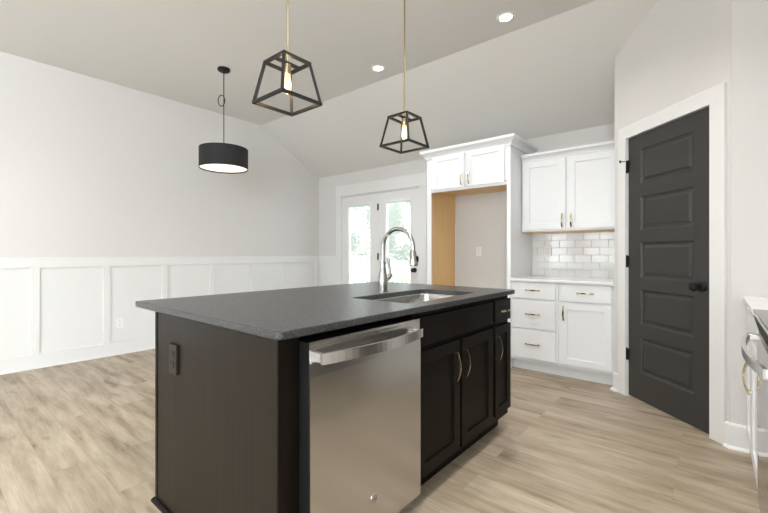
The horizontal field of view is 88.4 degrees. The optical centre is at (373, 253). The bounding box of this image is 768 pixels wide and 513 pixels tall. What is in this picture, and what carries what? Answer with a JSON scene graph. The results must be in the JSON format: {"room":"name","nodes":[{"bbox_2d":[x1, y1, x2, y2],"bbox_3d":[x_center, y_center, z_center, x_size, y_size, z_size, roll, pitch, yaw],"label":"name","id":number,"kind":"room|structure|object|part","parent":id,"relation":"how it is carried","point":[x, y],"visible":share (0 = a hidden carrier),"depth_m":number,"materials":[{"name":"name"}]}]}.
{"room":"kitchen","nodes":[
{"label":"kitchen","id":0,"kind":"room"},
{"bbox_2d":[0,51,318,256],"bbox_3d":[-3.596,-0.389,3.674,0.120,3.033,8.328,0,0,41],"label":"wall","id":1,"kind":"structure","parent":0,"point":[90,166],"depth_m":4.51,"materials":[{"name":"white paint"}]},
{"bbox_2d":[0,336,154,374],"bbox_3d":[-3.549,1.058,3.614,0.030,0.151,8.058,0,0,41],"label":"baseboard","id":2,"kind":"structure","parent":1,"relation":"attached to","point":[53,358],"depth_m":4.10,"materials":[{"name":"white paint"}]},
{"bbox_2d":[116,317,122,328],"bbox_3d":[-2.854,0.776,4.431,0.007,0.117,0.072,0,0,41],"label":"power outlet","id":3,"kind":"object","parent":1,"relation":"attached to","point":[119,321],"visible":1,"depth_m":4.43,"materials":[{"name":"white plastic"}]},
{"bbox_2d":[0,256,318,358],"bbox_3d":[-3.553,0.513,3.617,0.021,0.960,8.058,0,0,41],"label":"wainscoting","id":4,"kind":"structure","parent":1,"relation":"attached to","point":[48,304],"depth_m":4.32,"materials":[{"name":"white paint"}]},
{"bbox_2d":[0,0,657,177],"bbox_3d":[-1.324,-1.620,1.729,6.102,0.859,8.338,0,0,41],"label":"ceiling","id":5,"kind":"structure","parent":0,"point":[470,75],"depth_m":3.69,"materials":[{"name":"white paint"}]},
{"bbox_2d":[199,66,247,173],"bbox_3d":[-1.542,-1.386,4.053,0.476,1.028,0.476,0,0,41],"label":"drum pendant","id":6,"kind":"object","parent":5,"relation":"hanging from","point":[216,157],"visible":1,"depth_m":3.90,"materials":[{"name":"black fabric"}]},
{"bbox_3d":[-1.569,-1.474,4.056,0.077,0.804,0.016,0,0,0],"label":"cord","id":7,"kind":"part","parent":6,"relation":"part of","materials":[{"name":"black metal"}]},
{"bbox_2d":[199,164,246,172],"bbox_3d":[-1.542,-0.887,4.053,0.464,0.006,0.464,0,0,41],"label":"diffuser","id":8,"kind":"object","parent":6,"relation":"attached to","point":[217,168],"depth_m":4.08,"materials":[{"name":"white plastic"}]},
{"bbox_3d":[-1.542,-0.975,4.053,0.476,0.206,0.476,0,0,41],"label":"lamp shade","id":9,"kind":"part","parent":6,"relation":"part of","materials":[{"name":"black fabric"}]},
{"bbox_2d":[252,0,321,116],"bbox_3d":[-0.415,-1.308,1.895,0.243,1.182,0.243,0,0,41],"label":"cage pendant","id":10,"kind":"object","parent":5,"relation":"hanging from","point":[285,70],"visible":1,"depth_m":1.89,"materials":[{"name":"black metal"}]},
{"bbox_3d":[-0.415,-0.724,1.895,0.238,0.014,0.238,0,0,41],"label":"frame","id":11,"kind":"part","parent":10,"relation":"part of","materials":[{"name":"black metal"}]},
{"bbox_3d":[-0.415,-0.916,1.895,0.164,0.014,0.164,0,0,41],"label":"frame","id":12,"kind":"part","parent":10,"relation":"part of","materials":[{"name":"black metal"}]},
{"bbox_3d":[-0.415,-1.398,1.895,0.011,0.964,0.011,0,0,41],"label":"rod","id":13,"kind":"part","parent":10,"relation":"part of","materials":[{"name":"gold metal"}]},
{"bbox_2d":[285,63,290,75],"bbox_3d":[-0.415,-0.886,1.895,0.034,0.052,0.034,0,0,41],"label":"socket","id":14,"kind":"object","parent":10,"relation":"attached to","point":[287,65],"depth_m":1.88,"materials":[{"name":"gold metal"}]},
{"bbox_2d":[371,65,384,71],"bbox_3d":[0.043,-1.897,4.033,0.148,0.006,0.148,0,0,41],"label":"recessed light","id":15,"kind":"object","parent":5,"relation":"in","point":[378,68],"visible":1,"depth_m":4.03,"materials":[{"name":"white plastic"}]},
{"bbox_2d":[379,0,428,153],"bbox_3d":[0.203,-1.302,2.615,0.243,1.195,0.243,0,0,41],"label":"cage pendant","id":16,"kind":"object","parent":5,"relation":"hanging from","point":[405,121],"visible":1,"depth_m":2.61,"materials":[{"name":"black metal"}]},
{"bbox_2d":[402,118,405,126],"bbox_3d":[0.203,-0.873,2.615,0.034,0.052,0.034,0,0,41],"label":"socket","id":17,"kind":"object","parent":16,"relation":"attached to","point":[403,119],"depth_m":2.60,"materials":[{"name":"gold metal"}]},
{"bbox_3d":[0.203,-0.711,2.615,0.238,0.014,0.238,0,0,41],"label":"frame","id":18,"kind":"part","parent":16,"relation":"part of","materials":[{"name":"black metal"}]},
{"bbox_3d":[0.203,-0.903,2.615,0.164,0.014,0.164,0,0,41],"label":"frame","id":19,"kind":"part","parent":16,"relation":"part of","materials":[{"name":"black metal"}]},
{"bbox_3d":[0.203,-1.391,2.615,0.011,0.977,0.011,0,0,41],"label":"rod","id":20,"kind":"part","parent":16,"relation":"part of","materials":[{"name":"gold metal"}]},
{"bbox_2d":[496,11,514,22],"bbox_3d":[1.057,-1.897,3.165,0.148,0.006,0.148,0,0,41],"label":"recessed light","id":21,"kind":"object","parent":5,"relation":"in","point":[504,17],"visible":1,"depth_m":3.16,"materials":[{"name":"white plastic"}]},
{"bbox_2d":[0,349,759,512],"bbox_3d":[-1.324,1.178,1.729,6.102,0.100,8.338,0,0,41],"label":"floor","id":22,"kind":"structure","parent":0,"point":[76,437],"depth_m":2.23,"materials":[{"name":"brown wood"}]},
{"bbox_2d":[151,312,298,512],"bbox_3d":[-0.078,0.692,2.172,0.944,0.873,1.790,0,0,41],"label":"kitchen island","id":23,"kind":"object","parent":22,"relation":"on","point":[227,425],"visible":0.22,"depth_m":1.40,"materials":[{"name":"brown wood"}]},
{"bbox_3d":[-0.415,0.692,2.471,0.016,0.873,1.776,0,0,41],"label":"panel","id":24,"kind":"part","parent":23,"relation":"part of","materials":[{"name":"black wood"}]},
{"bbox_3d":[-0.078,1.119,2.172,0.944,0.019,1.790,0,0,41],"label":"molding","id":25,"kind":"part","parent":23,"relation":"part of","materials":[{"name":"brown wood"}]},
{"bbox_2d":[169,343,178,375],"bbox_3d":[-0.847,0.444,1.666,0.074,0.125,0.014,0,0,41],"label":"power outlet","id":26,"kind":"object","parent":23,"relation":"attached to","point":[173,348],"visible":1,"depth_m":1.65,"materials":[{"name":"black plastic"}]},
{"bbox_2d":[135,281,514,340],"bbox_3d":[-0.124,0.241,2.217,1.162,0.027,1.822,0,0,41],"label":"island countertop","id":27,"kind":"structure","parent":23,"relation":"on","point":[279,314],"depth_m":1.74,"materials":[{"name":"grey stone"}]},
{"bbox_2d":[378,227,418,291],"bbox_3d":[0.154,0.035,2.333,0.285,0.387,0.107,0,0,41],"label":"kitchen faucet","id":28,"kind":"object","parent":27,"relation":"on","point":[383,280],"visible":0.99,"depth_m":2.36,"materials":[{"name":"silver metal"}]},
{"bbox_3d":[0.084,0.100,2.418,0.035,0.155,0.069,0,0,41],"label":"lever","id":29,"kind":"part","parent":28,"relation":"part of","materials":[{"name":"silver metal"}]},
{"bbox_3d":[0.139,-0.048,2.317,0.247,0.222,0.025,0,0,41],"label":"spout","id":30,"kind":"part","parent":28,"relation":"part of","materials":[{"name":"silver metal"}]},
{"bbox_2d":[375,293,454,302],"bbox_3d":[0.239,0.359,2.192,0.394,0.206,0.706,0,0,41],"label":"sink","id":31,"kind":"object","parent":27,"relation":"in","point":[413,298],"visible":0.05,"depth_m":2.47,"materials":[{"name":"grey metal"}]},
{"bbox_2d":[299,317,422,512],"bbox_3d":[-0.211,0.703,1.641,0.687,0.851,0.611,0,0,41],"label":"dishwasher","id":32,"kind":"object","parent":22,"relation":"on","point":[360,385],"visible":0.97,"depth_m":1.40,"materials":[{"name":"silver metal"}]},
{"bbox_2d":[299,317,405,340],"bbox_3d":[-0.257,0.674,1.681,0.566,0.788,0.604,0,0,41],"label":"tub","id":33,"kind":"object","parent":32,"relation":"in","point":[314,336],"depth_m":1.46,"materials":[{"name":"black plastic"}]},
{"bbox_3d":[0.031,0.329,1.431,0.046,0.035,0.563,0,0,41],"label":"handle","id":34,"kind":"part","parent":32,"relation":"part of","materials":[{"name":"silver metal"}]},
{"bbox_2d":[402,299,492,485],"bbox_3d":[0.240,0.692,2.207,0.613,0.872,0.811,0,0,41],"label":"base cabinet","id":35,"kind":"object","parent":22,"relation":"on","point":[456,342],"visible":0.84,"depth_m":1.98,"materials":[{"name":"brown wood"}]},
{"bbox_3d":[0.310,0.719,1.884,0.019,0.562,0.382,0,0,41],"label":"door","id":36,"kind":"part","parent":35,"relation":"part of","materials":[{"name":"brown wood"}]},
{"bbox_3d":[0.373,1.105,2.092,0.016,0.045,0.811,0,0,41],"label":"toe molding","id":37,"kind":"part","parent":35,"relation":"part of","materials":[{"name":"brown wood"}]},
{"bbox_3d":[0.421,0.566,1.974,0.034,0.143,0.012,0,0,41],"label":"handle","id":38,"kind":"part","parent":35,"relation":"part of","materials":[{"name":"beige metal"}]},
{"bbox_3d":[0.486,0.566,2.050,0.034,0.143,0.012,0,0,41],"label":"handle","id":39,"kind":"part","parent":35,"relation":"part of","materials":[{"name":"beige metal"}]},
{"bbox_3d":[0.572,0.719,2.190,0.019,0.562,0.376,0,0,41],"label":"door","id":40,"kind":"part","parent":35,"relation":"part of","materials":[{"name":"brown wood"}]},
{"bbox_2d":[420,133,537,367],"bbox_3d":[1.162,-0.020,4.426,1.095,2.296,0.682,0,0,41],"label":"tall cabinet","id":41,"kind":"object","parent":22,"relation":"on","point":[494,164],"visible":0.81,"depth_m":4.23,"materials":[{"name":"white paint"}]},
{"bbox_3d":[0.818,0.010,4.762,0.016,2.236,0.622,0,0,41],"label":"panel","id":42,"kind":"part","parent":41,"relation":"part of","materials":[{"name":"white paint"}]},
{"bbox_3d":[0.816,-0.903,4.340,0.393,0.370,0.019,0,0,41],"label":"door","id":43,"kind":"part","parent":41,"relation":"part of","materials":[{"name":"white paint"}]},
{"bbox_3d":[0.976,0.010,4.227,0.921,2.236,0.018,0,0,41],"label":"frame","id":44,"kind":"part","parent":41,"relation":"part of","materials":[{"name":"white paint"}]},
{"bbox_3d":[1.162,-1.120,4.426,1.095,0.096,0.681,0,0,41],"label":"crown molding","id":45,"kind":"part","parent":41,"relation":"part of","materials":[{"name":"white paint"}]},
{"bbox_3d":[1.143,-0.903,4.058,0.410,0.370,0.019,0,0,41],"label":"door","id":46,"kind":"part","parent":41,"relation":"part of","materials":[{"name":"white paint"}]},
{"bbox_3d":[1.537,0.010,4.144,0.038,2.236,0.622,0,0,41],"label":"panel","id":47,"kind":"part","parent":41,"relation":"part of","materials":[{"name":"white paint"}]},
{"bbox_2d":[480,295,510,438],"bbox_3d":[0.593,0.692,2.619,0.613,0.872,0.270,0,0,41],"label":"base cabinet","id":48,"kind":"object","parent":22,"relation":"on","point":[501,327],"visible":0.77,"depth_m":2.44,"materials":[{"name":"brown wood"}]},
{"bbox_3d":[0.727,1.105,2.504,0.016,0.045,0.270,0,0,41],"label":"toe molding","id":49,"kind":"part","parent":48,"relation":"part of","materials":[{"name":"brown wood"}]},
{"bbox_3d":[0.755,0.566,2.363,0.034,0.143,0.012,0,0,41],"label":"handle","id":50,"kind":"part","parent":48,"relation":"part of","materials":[{"name":"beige metal"}]},
{"bbox_3d":[0.794,0.347,2.448,0.019,0.130,0.228,0,0,41],"label":"drawer","id":51,"kind":"part","parent":48,"relation":"part of","materials":[{"name":"brown wood"}]},
{"bbox_3d":[0.794,0.708,2.448,0.019,0.540,0.228,0,0,41],"label":"door","id":52,"kind":"part","parent":48,"relation":"part of","materials":[{"name":"brown wood"}]},
{"bbox_2d":[511,281,560,375],"bbox_3d":[1.702,0.695,3.964,0.442,0.866,0.658,0,0,41],"label":"base cabinet","id":53,"kind":"object","parent":22,"relation":"on","point":[534,305],"visible":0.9,"depth_m":3.74,"materials":[{"name":"white paint"}]},
{"bbox_3d":[1.513,0.862,3.748,0.405,0.273,0.019,0,0,41],"label":"drawer","id":54,"kind":"part","parent":53,"relation":"part of","materials":[{"name":"white paint"}]},
{"bbox_3d":[1.513,0.576,3.748,0.405,0.268,0.019,0,0,41],"label":"drawer","id":55,"kind":"part","parent":53,"relation":"part of","materials":[{"name":"white paint"}]},
{"bbox_3d":[1.513,0.348,3.748,0.405,0.153,0.019,0,0,41],"label":"drawer","id":56,"kind":"part","parent":53,"relation":"part of","materials":[{"name":"white paint"}]},
{"bbox_2d":[509,275,614,284],"bbox_3d":[1.875,0.249,3.825,0.887,0.023,0.646,0,0,41],"label":"countertop","id":57,"kind":"structure","parent":53,"relation":"on","point":[556,279],"depth_m":3.67,"materials":[{"name":"white stone"}]},
{"bbox_2d":[559,283,614,384],"bbox_3d":[2.039,0.695,3.675,0.443,0.866,0.658,0,0,41],"label":"base cabinet","id":58,"kind":"object","parent":22,"relation":"on","point":[586,311],"visible":0.91,"depth_m":3.46,"materials":[{"name":"white paint"}]},
{"bbox_3d":[1.853,0.351,3.457,0.403,0.147,0.019,0,0,41],"label":"drawer","id":59,"kind":"part","parent":58,"relation":"part of","materials":[{"name":"white paint"}]},
{"bbox_3d":[1.853,0.718,3.457,0.403,0.556,0.019,0,0,41],"label":"door","id":60,"kind":"part","parent":58,"relation":"part of","materials":[{"name":"white paint"}]},
{"bbox_2d":[742,307,758,488],"bbox_3d":[2.114,0.697,1.764,0.683,0.862,0.756,0,0,41],"label":"base cabinet","id":61,"kind":"object","parent":22,"relation":"on","point":[751,389],"visible":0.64,"depth_m":1.92,"materials":[{"name":"white paint"}]},
{"bbox_3d":[1.889,0.616,2.000,0.034,0.158,0.012,0,0,41],"label":"handle","id":62,"kind":"part","parent":61,"relation":"part of","materials":[{"name":"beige metal"}]},
{"bbox_3d":[1.846,0.616,1.950,0.034,0.158,0.012,0,0,41],"label":"handle","id":63,"kind":"part","parent":61,"relation":"part of","materials":[{"name":"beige metal"}]},
{"bbox_3d":[2.006,0.726,2.096,0.019,0.575,0.350,0,0,41],"label":"door","id":64,"kind":"part","parent":61,"relation":"part of","materials":[{"name":"white paint"}]},
{"bbox_3d":[1.768,0.726,1.819,0.019,0.575,0.352,0,0,41],"label":"door","id":65,"kind":"part","parent":61,"relation":"part of","materials":[{"name":"white paint"}]},
{"bbox_2d":[743,296,767,315],"bbox_3d":[2.122,0.253,1.759,0.667,0.024,0.758,0,0,41],"label":"countertop","id":66,"kind":"structure","parent":61,"relation":"on","point":[751,302],"depth_m":1.96,"materials":[{"name":"white stone"}]},
{"bbox_2d":[741,309,767,512],"bbox_3d":[1.603,0.681,1.198,0.710,0.893,0.762,0,0,41],"label":"range","id":67,"kind":"object","parent":22,"relation":"on","point":[759,366],"visible":1,"depth_m":1.46,"materials":[{"name":"silver metal"}]},
{"bbox_3d":[1.349,0.348,1.416,0.042,0.030,0.704,0,0,41],"label":"handle","id":68,"kind":"part","parent":67,"relation":"part of","materials":[{"name":"silver metal"}]},
{"bbox_2d":[753,309,767,334],"bbox_3d":[1.612,0.245,1.190,0.636,0.021,0.762,0,0,41],"label":"cooktop","id":69,"kind":"object","parent":67,"relation":"in","point":[761,316],"depth_m":1.48,"materials":[{"name":"silver ceramic"}]},
{"bbox_3d":[1.389,0.292,1.381,0.044,0.071,0.758,0,0,41],"label":"control panel","id":70,"kind":"part","parent":67,"relation":"part of","materials":[{"name":"black plastic"}]},
{"bbox_3d":[1.392,0.582,1.379,0.032,0.492,0.754,0,0,41],"label":"oven door","id":71,"kind":"part","parent":67,"relation":"part of","materials":[{"name":"silver metal"}]},
{"bbox_3d":[1.393,0.936,1.378,0.030,0.193,0.754,0,0,41],"label":"drawer","id":72,"kind":"part","parent":67,"relation":"part of","materials":[{"name":"silver metal"}]},
{"bbox_2d":[319,123,614,288],"bbox_3d":[1.333,-0.086,4.823,6.102,2.427,0.162,0,0,41],"label":"wall","id":73,"kind":"structure","parent":0,"point":[480,219],"depth_m":4.65,"materials":[{"name":"white paint"}]},
{"bbox_2d":[319,256,335,285],"bbox_3d":[-0.774,0.508,6.528,0.443,0.950,0.021,0,0,41],"label":"trim","id":74,"kind":"structure","parent":73,"relation":"attached to","point":[327,264],"depth_m":6.53,"materials":[{"name":"white paint"}]},
{"bbox_2d":[342,193,377,283],"bbox_3d":[-0.210,0.107,6.091,0.747,2.017,0.056,0,0,41],"label":"door","id":75,"kind":"structure","parent":73,"relation":"in","point":[370,200],"depth_m":6.10,"materials":[{"name":"white paint"}]},
{"bbox_3d":[-0.212,0.055,6.093,0.495,1.654,0.056,0,0,41],"label":"glazing frame","id":76,"kind":"part","parent":75,"relation":"part of","materials":[{"name":"clear glass"}]},
{"bbox_2d":[336,172,426,284],"bbox_3d":[0.097,0.019,5.877,1.743,2.218,0.174,0,0,41],"label":"trim","id":77,"kind":"structure","parent":73,"relation":"attached to","point":[411,181],"depth_m":5.62,"materials":[{"name":"white paint"}]},
{"bbox_2d":[377,188,418,283],"bbox_3d":[0.333,0.107,5.584,0.760,2.017,0.118,0,0,41],"label":"door","id":78,"kind":"structure","parent":73,"relation":"in","point":[406,195],"depth_m":5.59,"materials":[{"name":"white paint"}]},
{"bbox_3d":[0.355,0.055,5.606,0.477,1.654,0.056,0,0,41],"label":"glazing frame","id":79,"kind":"part","parent":78,"relation":"part of","materials":[{"name":"clear glass"}]},
{"bbox_2d":[476,247,481,255],"bbox_3d":[1.271,-0.030,4.780,0.072,0.117,0.007,0,0,41],"label":"power outlet","id":80,"kind":"object","parent":73,"relation":"attached to","point":[478,249],"visible":1,"depth_m":4.78,"materials":[{"name":"white plastic"}]},
{"bbox_2d":[544,245,550,255],"bbox_3d":[1.872,-0.032,4.249,0.072,0.117,0.007,0,0,41],"label":"power outlet","id":81,"kind":"object","parent":73,"relation":"attached to","point":[547,249],"visible":1,"depth_m":4.25,"materials":[{"name":"white plastic"}]},
{"bbox_2d":[520,140,614,233],"bbox_3d":[1.970,-0.621,3.932,0.882,0.794,0.379,0,0,41],"label":"upper cabinet","id":82,"kind":"object","parent":73,"relation":"attached to","point":[571,189],"visible":0.88,"depth_m":3.79,"materials":[{"name":"white paint"}]},
{"bbox_3d":[1.709,-0.592,3.962,0.404,0.697,0.019,0,0,41],"label":"door","id":83,"kind":"part","parent":82,"relation":"part of","materials":[{"name":"white paint"}]},
{"bbox_3d":[1.865,-0.984,3.809,0.882,0.068,0.050,0,0,41],"label":"crown molding","id":84,"kind":"part","parent":82,"relation":"part of","materials":[{"name":"white paint"}]},
{"bbox_3d":[2.038,-0.592,3.680,0.416,0.697,0.019,0,0,41],"label":"door","id":85,"kind":"part","parent":82,"relation":"part of","materials":[{"name":"white paint"}]},
{"bbox_2d":[615,0,731,422],"bbox_3d":[2.097,-0.402,2.796,0.110,3.060,0.993,0,0,-4],"label":"wall","id":86,"kind":"structure","parent":0,"point":[681,50],"depth_m":2.67,"materials":[{"name":"white paint"}]},
{"bbox_2d":[610,372,617,391],"bbox_3d":[1.990,1.056,3.256,0.044,0.145,0.075,0,0,4],"label":"baseboard","id":87,"kind":"structure","parent":86,"relation":"attached to","point":[614,388],"depth_m":3.25,"materials":[{"name":"white paint"}]},
{"bbox_2d":[619,107,708,433],"bbox_3d":[2.024,0.103,2.799,0.116,2.026,0.752,0,0,-4],"label":"door","id":88,"kind":"structure","parent":86,"relation":"in","point":[667,166],"depth_m":2.73,"materials":[{"name":"grey paint"}]},
{"bbox_3d":[2.030,0.206,2.483,0.080,0.066,0.066,0,0,-4],"label":"knob","id":89,"kind":"part","parent":88,"relation":"part of","materials":[{"name":"black metal"}]},
{"bbox_2d":[618,82,726,444],"bbox_3d":[2.090,0.058,2.774,0.128,2.140,0.901,0,0,-4],"label":"trim","id":90,"kind":"structure","parent":86,"relation":"attached to","point":[715,98],"depth_m":2.39,"materials":[{"name":"white paint"}]},
{"bbox_2d":[732,0,767,425],"bbox_3d":[2.432,-0.402,2.061,0.837,3.060,0.100,0,0,41],"label":"wall","id":91,"kind":"structure","parent":0,"point":[749,17],"depth_m":2.25,"materials":[{"name":"white paint"}]},
{"bbox_2d":[723,421,749,453],"bbox_3d":[2.098,1.056,2.274,0.132,0.145,0.045,0,0,41],"label":"baseboard","id":92,"kind":"structure","parent":91,"relation":"attached to","point":[736,438],"depth_m":2.27,"materials":[{"name":"white paint"}]},
{"label":"outside","id":93,"kind":"structure","parent":0,"visible":0},
{"bbox_2d":[351,266,407,282],"bbox_3d":[9.182,2.653,41.387,80.000,0.150,65.242,0,0,41],"label":"ground","id":94,"kind":"structure","parent":93,"point":[351,266],"depth_m":47.11,"materials":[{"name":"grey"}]},
{"bbox_2d":[351,207,367,256],"bbox_3d":[-3.159,-1.445,21.822,5.713,8.094,3.672,0,0,0],"label":"leafy tree","id":95,"kind":"object","parent":94,"relation":"on","point":[358,235],"visible":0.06,"depth_m":21.14,"materials":[{"name":"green plant"}]},
{"bbox_2d":[352,201,409,274],"bbox_3d":[0.102,-0.967,16.565,3.591,7.139,5.067,0,0,-26],"label":"leafy tree","id":96,"kind":"object","parent":94,"relation":"on","point":[403,250],"visible":0.19,"depth_m":16.32,"materials":[{"name":"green plant"}]},
{"bbox_2d":[353,206,409,260],"bbox_3d":[0.188,-2.000,31.433,5.683,9.203,5.292,0,0,-11],"label":"leafy tree","id":97,"kind":"object","parent":94,"relation":"on","point":[368,237],"visible":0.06,"depth_m":30.64,"materials":[{"name":"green plant"}]},
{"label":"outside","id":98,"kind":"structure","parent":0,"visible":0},
{"bbox_3d":[-0.406,1.198,7.585,8.500,0.100,1.722,0,0,41],"label":"floor","id":99,"kind":"structure","parent":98,"visible":0},
{"bbox_2d":[351,260,409,282],"bbox_3d":[0.025,0.645,8.164,8.200,1.005,0.140,0,0,41],"label":"deck railing","id":100,"kind":"object","parent":99,"relation":"on","point":[394,264],"visible":0.07,"depth_m":7.89,"materials":[{"name":"white wood"}]},
{"bbox_3d":[0.025,0.163,8.164,8.200,0.040,0.140,0,0,41],"label":"rail","id":101,"kind":"part","parent":100,"relation":"part of","materials":[{"name":"white"}]},
{"bbox_3d":[0.025,0.223,8.164,8.200,0.080,0.040,0,0,41],"label":"rail","id":102,"kind":"part","parent":100,"relation":"part of","materials":[{"name":"white"}]}
]}

